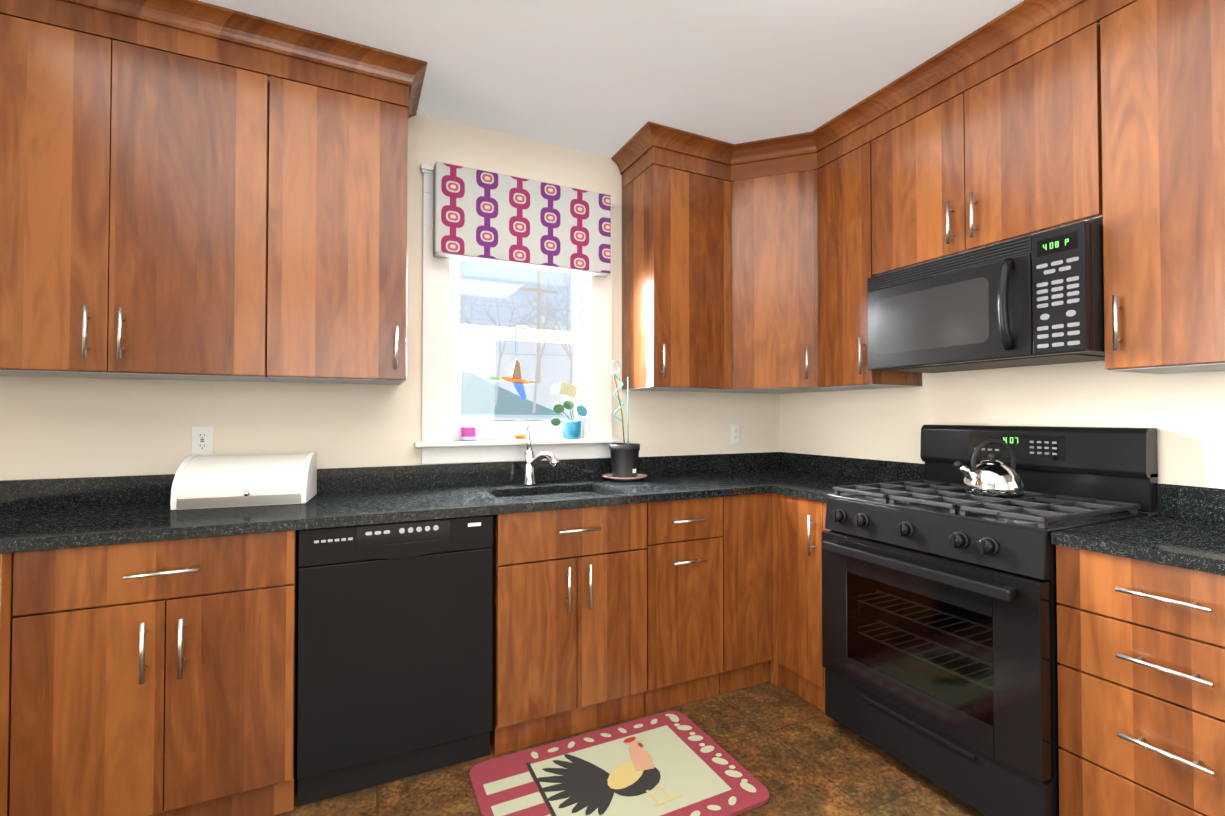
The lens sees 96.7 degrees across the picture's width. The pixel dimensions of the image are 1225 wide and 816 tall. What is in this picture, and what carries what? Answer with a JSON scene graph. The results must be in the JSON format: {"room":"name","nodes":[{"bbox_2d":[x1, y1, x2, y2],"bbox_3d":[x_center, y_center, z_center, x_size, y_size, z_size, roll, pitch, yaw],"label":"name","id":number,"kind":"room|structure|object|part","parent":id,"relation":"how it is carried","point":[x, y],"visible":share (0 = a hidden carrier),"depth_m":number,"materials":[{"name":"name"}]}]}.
{"room":"kitchen","nodes":[
{"label":"kitchen","id":0,"kind":"room"},
{"bbox_2d":[0,80,779,480],"bbox_3d":[-0.946,-0.032,2.475,4.600,2.580,0.150,0,-1,-26],"label":"wall","id":1,"kind":"structure","parent":0,"point":[52,428],"depth_m":2.31,"materials":[{"name":"beige paint"}]},
{"bbox_2d":[0,14,276,381],"bbox_3d":[-1.656,-0.639,1.851,0.851,1.060,0.373,0,-1,-26],"label":"upper cabinet","id":2,"kind":"object","parent":1,"relation":"attached to","point":[134,185],"visible":0.98,"depth_m":1.74,"materials":[{"name":"brown wood"}]},
{"bbox_2d":[191,426,213,455],"bbox_3d":[-1.570,0.126,2.085,0.070,0.114,0.009,0,-1,-26],"label":"electrical outlet plate","id":3,"kind":"object","parent":1,"relation":"attached to","point":[202,440],"visible":0.96,"depth_m":2.08,"materials":[{"name":"white plastic"}]},
{"bbox_2d":[0,0,426,118],"bbox_3d":[-1.442,-1.249,1.950,1.436,0.156,0.393,0,-1,-26],"label":"crown molding","id":4,"kind":"structure","parent":1,"relation":"attached to","point":[203,31],"depth_m":1.86,"materials":[{"name":"brown wood"}]},
{"bbox_2d":[267,76,407,384],"bbox_3d":[-1.063,-0.635,2.136,0.458,1.060,0.373,0,-1,-26],"label":"upper cabinet","id":5,"kind":"object","parent":1,"relation":"attached to","point":[337,260],"visible":1,"depth_m":2.00,"materials":[{"name":"brown wood"}]},
{"bbox_2d":[414,164,620,464],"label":"window","id":6,"kind":"structure","parent":1,"relation":"in","point":[444,331],"depth_m":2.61,"materials":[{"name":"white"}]},
{"bbox_2d":[458,420,477,440],"bbox_3d":[-0.662,0.102,2.506,0.090,0.095,0.090,0,-1,-26],"label":"candle jar","id":7,"kind":"object","parent":6,"relation":"attached to","point":[468,430],"visible":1,"depth_m":2.48,"materials":[{"name":"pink glass"}]},
{"bbox_2d":[490,327,534,400],"bbox_3d":[-0.477,-0.214,2.639,0.235,0.360,0.004,0,-1,-26],"label":"bird","id":8,"kind":"object","parent":6,"relation":"attached to","point":[517,380],"visible":0.88,"depth_m":2.64,"materials":[{"name":"orange paint"}]},
{"bbox_2d":[433,162,610,276],"bbox_3d":[-0.403,-0.870,2.576,0.846,0.400,0.079,0,-1,-26],"label":"fabric valance","id":9,"kind":"object","parent":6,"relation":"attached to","point":[482,216],"visible":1,"depth_m":2.52,"materials":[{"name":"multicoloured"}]},
{"bbox_2d":[514,430,531,439],"bbox_3d":[-0.431,0.128,2.642,0.085,0.047,0.036,0,-1,-26],"label":"duck figurine","id":10,"kind":"object","parent":6,"relation":"attached to","point":[518,436],"visible":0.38,"depth_m":2.62,"materials":[{"name":"orange paint"}]},
{"bbox_2d":[551,382,586,438],"bbox_3d":[-0.218,0.011,2.723,0.198,0.284,0.086,0,-1,-26],"label":"plant pot","id":11,"kind":"object","parent":6,"relation":"attached to","point":[572,429],"visible":1,"depth_m":2.71,"materials":[{"name":"blue ceramic"}]},
{"bbox_2d":[622,164,730,391],"bbox_3d":[0.335,-0.625,2.806,0.456,1.060,0.373,0,-1,-26],"label":"upper cabinet","id":12,"kind":"object","parent":1,"relation":"attached to","point":[676,279],"visible":1,"depth_m":2.68,"materials":[{"name":"brown wood"}]},
{"bbox_2d":[730,424,739,443],"bbox_3d":[0.718,0.151,3.182,0.070,0.114,0.008,0,-1,-26],"label":"electrical outlet plate","id":13,"kind":"object","parent":1,"relation":"attached to","point":[734,433],"visible":1,"depth_m":3.18,"materials":[{"name":"white plastic"}]},
{"bbox_2d":[700,170,863,393],"bbox_3d":[0.877,-0.623,2.927,0.624,1.060,0.624,0,-1,-26],"label":"upper cabinet","id":14,"kind":"object","parent":1,"relation":"attached to","point":[774,284],"visible":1,"depth_m":2.70,"materials":[{"name":"brown wood"}]},
{"bbox_3d":[0.793,-0.628,2.688,0.383,1.057,0.057,0,-1,19],"label":"door","id":15,"kind":"part","parent":14,"relation":"part of","materials":[{"name":"brown wood"}]},
{"bbox_2d":[273,681,985,815],"bbox_3d":[0.081,1.276,0.314,4.600,0.100,4.900,0,-1,-26],"label":"floor","id":16,"kind":"structure","parent":0,"point":[794,754],"depth_m":1.85,"materials":[{"name":"tile"}]},
{"bbox_2d":[0,552,15,815],"bbox_3d":[-1.832,0.809,1.595,0.342,0.871,0.645,0,-1,-26],"label":"base cabinet","id":17,"kind":"object","parent":16,"relation":"on","point":[6,590],"visible":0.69,"depth_m":1.39,"materials":[{"name":"brown wood"}]},
{"bbox_2d":[9,530,298,815],"bbox_3d":[-1.386,0.812,1.796,0.629,0.871,0.667,0,-1,-26],"label":"base cabinet","id":18,"kind":"object","parent":16,"relation":"on","point":[155,678],"visible":0.96,"depth_m":1.52,"materials":[{"name":"brown wood"}]},
{"bbox_2d":[297,515,492,805],"bbox_3d":[-0.828,0.816,2.078,0.604,0.868,0.632,0,-1,-26],"label":"dishwasher","id":19,"kind":"object","parent":16,"relation":"on","point":[395,650],"visible":0.96,"depth_m":1.79,"materials":[{"name":"black metal"}]},
{"bbox_2d":[490,503,646,754],"bbox_3d":[-0.262,0.820,2.335,0.609,0.871,0.667,0,-1,-26],"label":"base cabinet","id":20,"kind":"object","parent":16,"relation":"on","point":[570,646],"visible":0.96,"depth_m":2.05,"materials":[{"name":"brown wood"}]},
{"bbox_2d":[469,711,768,815],"bbox_3d":[0.008,1.240,1.805,0.857,0.015,0.575,0,-1,-26],"label":"mat","id":21,"kind":"object","parent":16,"relation":"on","point":[672,763],"visible":1,"depth_m":1.82,"materials":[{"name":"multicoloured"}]},
{"bbox_2d":[644,497,722,714],"bbox_3d":[0.185,0.823,2.549,0.374,0.871,0.667,0,-1,-26],"label":"base cabinet","id":22,"kind":"object","parent":16,"relation":"on","point":[684,548],"visible":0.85,"depth_m":2.28,"materials":[{"name":"brown wood"}]},
{"bbox_2d":[719,493,782,693],"bbox_3d":[0.760,0.827,2.829,0.898,0.871,0.660,0,-1,-26],"label":"base cabinet","id":23,"kind":"object","parent":16,"relation":"on","point":[750,592],"visible":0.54,"depth_m":2.43,"materials":[{"name":"brown wood"}]},
{"bbox_2d":[0,452,924,552],"bbox_3d":[-0.344,0.315,2.135,3.497,0.129,0.969,0,-1,-26],"label":"countertop","id":24,"kind":"structure","parent":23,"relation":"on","point":[45,514],"depth_m":2.08,"materials":[{"name":"black stone"}]},
{"bbox_2d":[170,452,316,509],"bbox_3d":[-1.329,0.259,1.995,0.400,0.171,0.268,0,-1,-21],"label":"roll-top breadbox","id":25,"kind":"object","parent":24,"relation":"on","point":[200,481],"visible":0.98,"depth_m":1.93,"materials":[{"name":"white plastic"}]},
{"bbox_2d":[523,424,559,484],"bbox_3d":[-0.324,0.213,2.462,0.124,0.276,0.196,0,-1,-26],"label":"faucet","id":26,"kind":"object","parent":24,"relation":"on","point":[532,460],"visible":1,"depth_m":2.49,"materials":[{"name":"silver metal"}]},
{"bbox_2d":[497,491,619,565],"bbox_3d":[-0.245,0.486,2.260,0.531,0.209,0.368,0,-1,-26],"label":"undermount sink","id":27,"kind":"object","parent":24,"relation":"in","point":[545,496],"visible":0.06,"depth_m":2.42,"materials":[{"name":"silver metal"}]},
{"bbox_2d":[602,473,646,480],"bbox_3d":[0.060,0.344,2.702,0.228,0.022,0.228,0,-1,-26],"label":"saucer","id":28,"kind":"object","parent":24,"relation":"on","point":[609,475],"visible":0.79,"depth_m":2.64,"materials":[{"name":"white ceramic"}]},
{"bbox_2d":[609,360,639,477],"bbox_3d":[0.060,0.055,2.707,0.154,0.583,0.154,0,-1,-26],"label":"plant pot","id":29,"kind":"object","parent":28,"relation":"on","point":[624,459],"visible":0.96,"depth_m":2.65,"materials":[{"name":"black plastic"}]},
{"bbox_2d":[777,494,828,711],"bbox_3d":[1.076,0.821,2.442,0.667,0.871,0.305,0,-1,-26],"label":"base cabinet","id":30,"kind":"object","parent":16,"relation":"on","point":[801,524],"visible":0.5,"depth_m":2.33,"materials":[{"name":"brown wood"}]},
{"bbox_2d":[822,425,1157,815],"bbox_3d":[1.273,0.658,1.942,0.738,1.182,0.760,0,-1,-26],"label":"gas range","id":31,"kind":"object","parent":16,"relation":"on","point":[940,663],"visible":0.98,"depth_m":1.75,"materials":[{"name":"black metal"}]},
{"bbox_2d":[953,439,1024,496],"bbox_3d":[1.335,0.209,1.946,0.230,0.195,0.184,0,-1,-1],"label":"kettle","id":32,"kind":"object","parent":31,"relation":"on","point":[992,476],"visible":1,"depth_m":1.90,"materials":[{"name":"silver metal"}]},
{"bbox_2d":[1056,545,1224,815],"bbox_3d":[1.574,0.806,1.404,0.667,0.871,0.452,0,-1,-26],"label":"base cabinet","id":33,"kind":"object","parent":16,"relation":"on","point":[1141,682],"visible":0.96,"depth_m":1.33,"materials":[{"name":"brown wood"}]},
{"bbox_2d":[1051,484,1224,574],"bbox_3d":[1.583,0.304,1.414,0.645,0.129,0.459,0,-1,-26],"label":"countertop","id":34,"kind":"structure","parent":33,"relation":"on","point":[1184,527],"depth_m":1.46,"materials":[{"name":"black stone"}]},
{"bbox_2d":[198,0,1099,182],"bbox_3d":[0.081,-1.404,0.354,4.600,0.100,4.900,0,-1,-26],"label":"ceiling","id":35,"kind":"structure","parent":0,"point":[609,78],"depth_m":2.04,"materials":[{"name":"paint"}]},
{"bbox_2d":[780,360,1224,515],"bbox_3d":[2.119,-0.051,1.228,0.150,2.580,4.750,0,-1,-26],"label":"wall","id":36,"kind":"structure","parent":0,"point":[1183,414],"depth_m":2.11,"materials":[{"name":"beige paint"}]},
{"bbox_2d":[817,142,921,388],"bbox_3d":[1.191,-0.628,2.564,0.373,1.060,0.299,0,-1,-26],"label":"upper cabinet","id":37,"kind":"object","parent":36,"relation":"attached to","point":[844,201],"visible":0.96,"depth_m":2.49,"materials":[{"name":"brown wood"}]},
{"bbox_2d":[611,0,1136,188],"bbox_3d":[0.995,-1.247,2.090,1.141,0.156,2.248,0,-1,-26],"label":"crown molding","id":38,"kind":"structure","parent":36,"relation":"attached to","point":[1018,33],"depth_m":2.29,"materials":[{"name":"brown wood"}]},
{"bbox_2d":[871,22,1102,275],"bbox_3d":[1.430,-0.871,2.069,0.373,0.590,0.796,0,-1,-26],"label":"upper cabinet","id":39,"kind":"object","parent":36,"relation":"attached to","point":[1013,152],"visible":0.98,"depth_m":1.90,"materials":[{"name":"brown wood"}]},
{"bbox_2d":[867,221,1104,372],"bbox_3d":[1.391,-0.354,2.019,0.473,0.389,0.756,0,-1,-26],"label":"microwave","id":40,"kind":"object","parent":39,"relation":"attached to","point":[1036,299],"visible":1,"depth_m":1.83,"materials":[{"name":"black"}]},
{"bbox_2d":[1100,0,1224,373],"bbox_3d":[1.703,-0.644,1.496,0.373,1.060,0.455,0,-1,-26],"label":"upper cabinet","id":41,"kind":"object","parent":36,"relation":"attached to","point":[1163,114],"visible":1,"depth_m":1.51,"materials":[{"name":"brown wood"}]}
]}

